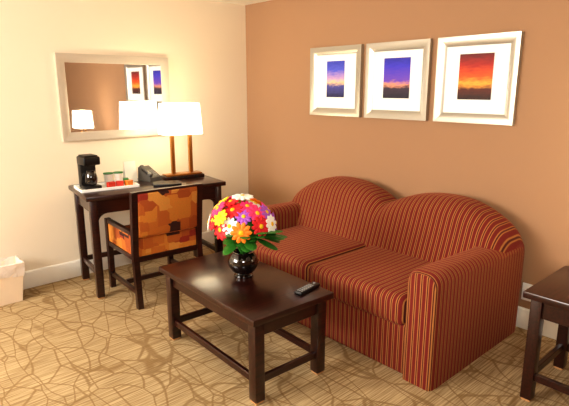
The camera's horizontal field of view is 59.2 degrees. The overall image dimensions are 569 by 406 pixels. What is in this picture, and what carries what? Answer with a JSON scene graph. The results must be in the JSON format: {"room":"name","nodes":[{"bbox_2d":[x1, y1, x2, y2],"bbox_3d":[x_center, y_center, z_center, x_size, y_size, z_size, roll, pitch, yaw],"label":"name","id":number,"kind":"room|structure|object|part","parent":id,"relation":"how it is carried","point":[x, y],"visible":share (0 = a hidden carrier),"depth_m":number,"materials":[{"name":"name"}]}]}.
{"room":"hotel room","nodes":[
{"label":"hotel room","id":0,"kind":"room"},
{"bbox_2d":[0,0,247,270],"bbox_3d":[-2.733,-0.362,3.304,6.440,2.390,0.120,-11,17,-41],"label":"wall","id":1,"kind":"structure","parent":0,"point":[203,42],"depth_m":4.18,"materials":[{"name":"beige paint"}]},
{"bbox_2d":[54,53,169,141],"bbox_3d":[-1.425,-0.905,4.289,0.980,0.690,0.030,-11,17,-41],"label":"wall mirror","id":2,"kind":"object","parent":1,"relation":"attached to","point":[100,96],"visible":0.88,"depth_m":4.24,"materials":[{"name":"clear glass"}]},
{"bbox_3d":[-1.430,-0.907,4.295,0.844,0.554,0.010,-11,17,-41],"label":"glass","id":3,"kind":"part","parent":2,"relation":"part of","materials":[{"name":"white mirror"}]},
{"bbox_2d":[23,230,223,289],"bbox_3d":[-2.693,0.744,3.501,6.184,0.146,0.016,-11,17,-41],"label":"baseboard","id":4,"kind":"structure","parent":1,"relation":"attached to","point":[62,271],"depth_m":4.22,"materials":[{"name":"white paint"}]},
{"bbox_2d":[210,0,269,4],"bbox_3d":[-0.279,-0.969,0.379,6.440,0.100,7.440,-11,17,-41],"label":"ceiling","id":5,"kind":"structure","parent":0,"point":[240,2],"depth_m":4.80,"materials":[{"name":"white paint"}]},
{"bbox_2d":[0,243,568,405],"bbox_3d":[-0.279,1.458,0.935,6.200,0.100,7.200,-11,17,-41],"label":"floor","id":6,"kind":"structure","parent":0,"point":[62,344],"depth_m":2.95,"materials":[{"name":"carpet"}]},
{"bbox_2d":[0,255,24,305],"bbox_3d":[-2.140,0.599,3.769,0.327,0.310,0.223,-11,17,-41],"label":"waste bin","id":7,"kind":"object","parent":6,"relation":"on","point":[12,269],"visible":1,"depth_m":3.75,"materials":[{"name":"beige plastic"}]},
{"bbox_2d":[68,175,225,298],"bbox_3d":[-1.129,0.231,4.255,1.140,0.810,0.580,-9,16,-34],"label":"writing desk","id":8,"kind":"object","parent":6,"relation":"on","point":[98,203],"visible":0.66,"depth_m":3.91,"materials":[{"name":"brown wood"}]},
{"bbox_3d":[-1.683,0.264,4.160,0.055,0.763,0.055,-9,16,-34],"label":"leg","id":9,"kind":"part","parent":8,"relation":"part of","materials":[{"name":"brown wood"}]},
{"bbox_3d":[-1.419,0.350,3.787,0.055,0.763,0.055,-9,16,-34],"label":"leg","id":10,"kind":"part","parent":8,"relation":"part of","materials":[{"name":"brown wood"}]},
{"bbox_2d":[74,171,139,192],"bbox_3d":[-1.413,-0.177,3.979,0.448,0.108,0.248,-9,16,-34],"label":"tray","id":11,"kind":"object","parent":8,"relation":"on","point":[120,182],"visible":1,"depth_m":3.99,"materials":[{"name":"white plastic"}]},
{"bbox_2d":[76,154,101,189],"bbox_3d":[-1.520,-0.244,3.888,0.140,0.260,0.150,-12,17,-41],"label":"coffee maker","id":12,"kind":"object","parent":11,"relation":"on","point":[88,179],"visible":0.99,"depth_m":3.85,"materials":[{"name":"black plastic"}]},
{"bbox_2d":[123,161,137,180],"bbox_3d":[-1.311,-0.270,4.248,0.100,0.170,0.070,-10,17,-38],"label":"tent card","id":13,"kind":"object","parent":8,"relation":"on","point":[129,167],"visible":0.79,"depth_m":4.24,"materials":[{"name":"white paper"}]},
{"bbox_2d":[138,165,161,181],"bbox_3d":[-1.157,-0.260,4.291,0.158,0.131,0.122,9,16,34],"label":"telephone","id":14,"kind":"object","parent":8,"relation":"on","point":[145,173],"visible":1,"depth_m":4.26,"materials":[{"name":"grey plastic"}]},
{"bbox_2d":[152,180,181,186],"bbox_3d":[-0.964,-0.159,4.100,0.220,0.020,0.162,-5,14,-19],"label":"document folder","id":15,"kind":"object","parent":8,"relation":"on","point":[170,182],"visible":0.88,"depth_m":4.05,"materials":[{"name":"black leather"}]},
{"bbox_2d":[158,103,203,180],"bbox_3d":[-0.896,-0.535,4.338,0.360,0.645,0.220,-9,16,-34],"label":"table lamp","id":16,"kind":"object","parent":8,"relation":"on","point":[173,118],"visible":1,"depth_m":4.24,"materials":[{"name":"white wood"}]},
{"bbox_3d":[-0.896,-0.723,4.295,0.340,0.260,0.220,-9,16,-34],"label":"lamp shade","id":17,"kind":"part","parent":16,"relation":"part of","materials":[{"name":"white fabric"}]},
{"bbox_3d":[-0.575,0.220,4.354,0.055,0.763,0.055,-9,16,-34],"label":"leg","id":18,"kind":"part","parent":8,"relation":"part of","materials":[{"name":"brown wood"}]},
{"bbox_2d":[104,183,202,309],"bbox_3d":[-1.025,0.267,3.949,0.560,0.876,0.596,-10,16,-38],"label":"desk chair","id":19,"kind":"object","parent":6,"relation":"on","point":[167,221],"visible":0.94,"depth_m":3.71,"materials":[{"name":"brown wood"}]},
{"bbox_2d":[124,225,188,238],"bbox_3d":[-1.048,0.252,3.974,0.500,0.095,0.515,-10,16,-38],"label":"seat cushion","id":20,"kind":"object","parent":19,"relation":"on","point":[180,234],"depth_m":3.79,"materials":[{"name":"fabric"}]},
{"bbox_2d":[137,187,196,237],"bbox_3d":[-0.867,0.055,3.700,0.480,0.334,0.093,-10,16,-38],"label":"cushion","id":21,"kind":"object","parent":19,"relation":"on","point":[167,209],"depth_m":3.66,"materials":[{"name":"fabric"}]},
{"bbox_2d":[159,251,333,404],"bbox_3d":[-0.260,0.682,3.001,0.550,0.490,1.000,-11,17,-39],"label":"coffee table","id":22,"kind":"object","parent":6,"relation":"on","point":[265,302],"visible":0.95,"depth_m":2.78,"materials":[{"name":"brown wood"}]},
{"bbox_3d":[-0.708,0.649,3.197,0.060,0.443,0.060,-11,17,-39],"label":"leg","id":23,"kind":"part","parent":22,"relation":"part of","materials":[{"name":"brown wood"}]},
{"bbox_2d":[207,193,286,278],"bbox_3d":[-0.228,0.189,2.941,0.423,0.499,0.502,-8,15,-30],"label":"flower vase","id":24,"kind":"object","parent":22,"relation":"on","point":[242,223],"visible":1,"depth_m":2.80,"materials":[{"name":"black ceramic"}]},
{"bbox_3d":[-0.141,0.799,2.541,0.060,0.443,0.060,-11,17,-39],"label":"leg","id":25,"kind":"part","parent":22,"relation":"part of","materials":[{"name":"brown wood"}]},
{"bbox_2d":[295,281,319,295],"bbox_3d":[0.127,0.471,2.773,0.050,0.023,0.180,10,16,37],"label":"remote control","id":26,"kind":"object","parent":22,"relation":"on","point":[309,287],"visible":1,"depth_m":2.75,"materials":[{"name":"black plastic"}]},
{"bbox_3d":[0.188,0.738,2.811,0.060,0.443,0.060,-11,17,-39],"label":"leg","id":27,"kind":"part","parent":22,"relation":"part of","materials":[{"name":"brown wood"}]},
{"bbox_2d":[224,176,524,390],"bbox_3d":[0.536,0.351,3.594,1.065,0.870,1.880,-11,17,-41],"label":"loveseat","id":28,"kind":"object","parent":6,"relation":"on","point":[423,285],"visible":0.87,"depth_m":3.12,"materials":[{"name":"red fabric"}]},
{"bbox_3d":[-0.029,0.317,4.231,1.060,0.653,0.190,-11,17,-41],"label":"arm","id":29,"kind":"part","parent":28,"relation":"part of"},
{"bbox_2d":[254,225,365,281],"bbox_3d":[0.173,0.363,3.779,0.765,0.185,0.742,-11,17,-41],"label":"seat cushion","id":30,"kind":"object","parent":28,"relation":"on","point":[304,246],"depth_m":3.58,"materials":[{"name":"red fabric"}]},
{"bbox_2d":[310,246,432,324],"bbox_3d":[0.676,0.487,3.236,0.765,0.185,0.742,-11,17,-41],"label":"seat cushion","id":31,"kind":"object","parent":28,"relation":"on","point":[370,281],"depth_m":3.07,"materials":[{"name":"red fabric"}]},
{"bbox_3d":[1.104,0.597,3.009,1.060,0.653,0.190,-11,17,-41],"label":"arm","id":32,"kind":"part","parent":28,"relation":"part of"},
{"bbox_2d":[520,266,568,401],"bbox_3d":[1.598,0.738,2.510,0.560,0.600,0.620,-11,17,-41],"label":"end table","id":33,"kind":"object","parent":6,"relation":"on","point":[549,297],"visible":1,"depth_m":2.53,"materials":[{"name":"brown wood"}]},
{"bbox_3d":[1.264,0.741,2.550,0.055,0.553,0.055,-11,17,-41],"label":"leg","id":34,"kind":"part","parent":33,"relation":"part of","materials":[{"name":"brown wood"}]},
{"bbox_3d":[1.594,0.674,2.841,0.055,0.553,0.055,-11,17,-41],"label":"leg","id":35,"kind":"part","parent":33,"relation":"part of","materials":[{"name":"brown wood"}]},
{"bbox_2d":[245,0,568,308],"bbox_3d":[2.106,-0.219,2.679,0.120,2.390,7.320,-11,17,-41],"label":"wall","id":36,"kind":"structure","parent":0,"point":[520,170],"depth_m":3.71,"materials":[{"name":"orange paint"}]},
{"bbox_2d":[310,44,363,116],"bbox_3d":[0.433,-1.035,4.273,0.035,0.575,0.575,-11,17,-41],"label":"framed picture","id":37,"kind":"object","parent":36,"relation":"attached to","point":[336,72],"visible":1,"depth_m":4.25,"materials":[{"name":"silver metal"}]},
{"bbox_2d":[326,60,344,96],"bbox_3d":[0.434,-1.055,4.270,0.002,0.300,0.200,-11,17,-41],"label":"print","id":38,"kind":"object","parent":37,"relation":"attached to","point":[335,69],"depth_m":4.27},
{"bbox_2d":[364,39,432,120],"bbox_3d":[0.852,-0.932,3.821,0.035,0.575,0.575,-11,17,-41],"label":"framed picture","id":39,"kind":"object","parent":36,"relation":"attached to","point":[397,73],"visible":1,"depth_m":3.80,"materials":[{"name":"silver metal"}]},
{"bbox_2d":[383,57,410,97],"bbox_3d":[0.853,-0.951,3.818,0.002,0.300,0.240,-11,17,-41],"label":"print","id":40,"kind":"object","parent":39,"relation":"attached to","point":[396,70],"depth_m":3.81},
{"bbox_2d":[433,31,523,124],"bbox_3d":[1.277,-0.826,3.362,0.035,0.575,0.575,-11,17,-41],"label":"framed picture","id":41,"kind":"object","parent":36,"relation":"attached to","point":[477,78],"visible":1,"depth_m":3.34,"materials":[{"name":"silver metal"}]},
{"bbox_2d":[457,53,494,99],"bbox_3d":[1.279,-0.846,3.359,0.002,0.300,0.240,-11,17,-41],"label":"print","id":42,"kind":"object","parent":41,"relation":"attached to","point":[475,71],"depth_m":3.35},
{"bbox_2d":[521,282,532,301],"bbox_3d":[1.614,0.593,3.322,0.012,0.120,0.080,-11,17,-41],"label":"wall outlet","id":43,"kind":"object","parent":36,"relation":"attached to","point":[525,286],"visible":0.3,"depth_m":3.33,"materials":[{"name":"white plastic"}]},
{"bbox_2d":[516,306,557,339],"bbox_3d":[2.015,0.875,2.929,0.016,0.146,7.200,-11,17,-41],"label":"baseboard","id":44,"kind":"structure","parent":36,"relation":"attached to","point":[550,329],"depth_m":3.33,"materials":[{"name":"white paint"}]}
]}

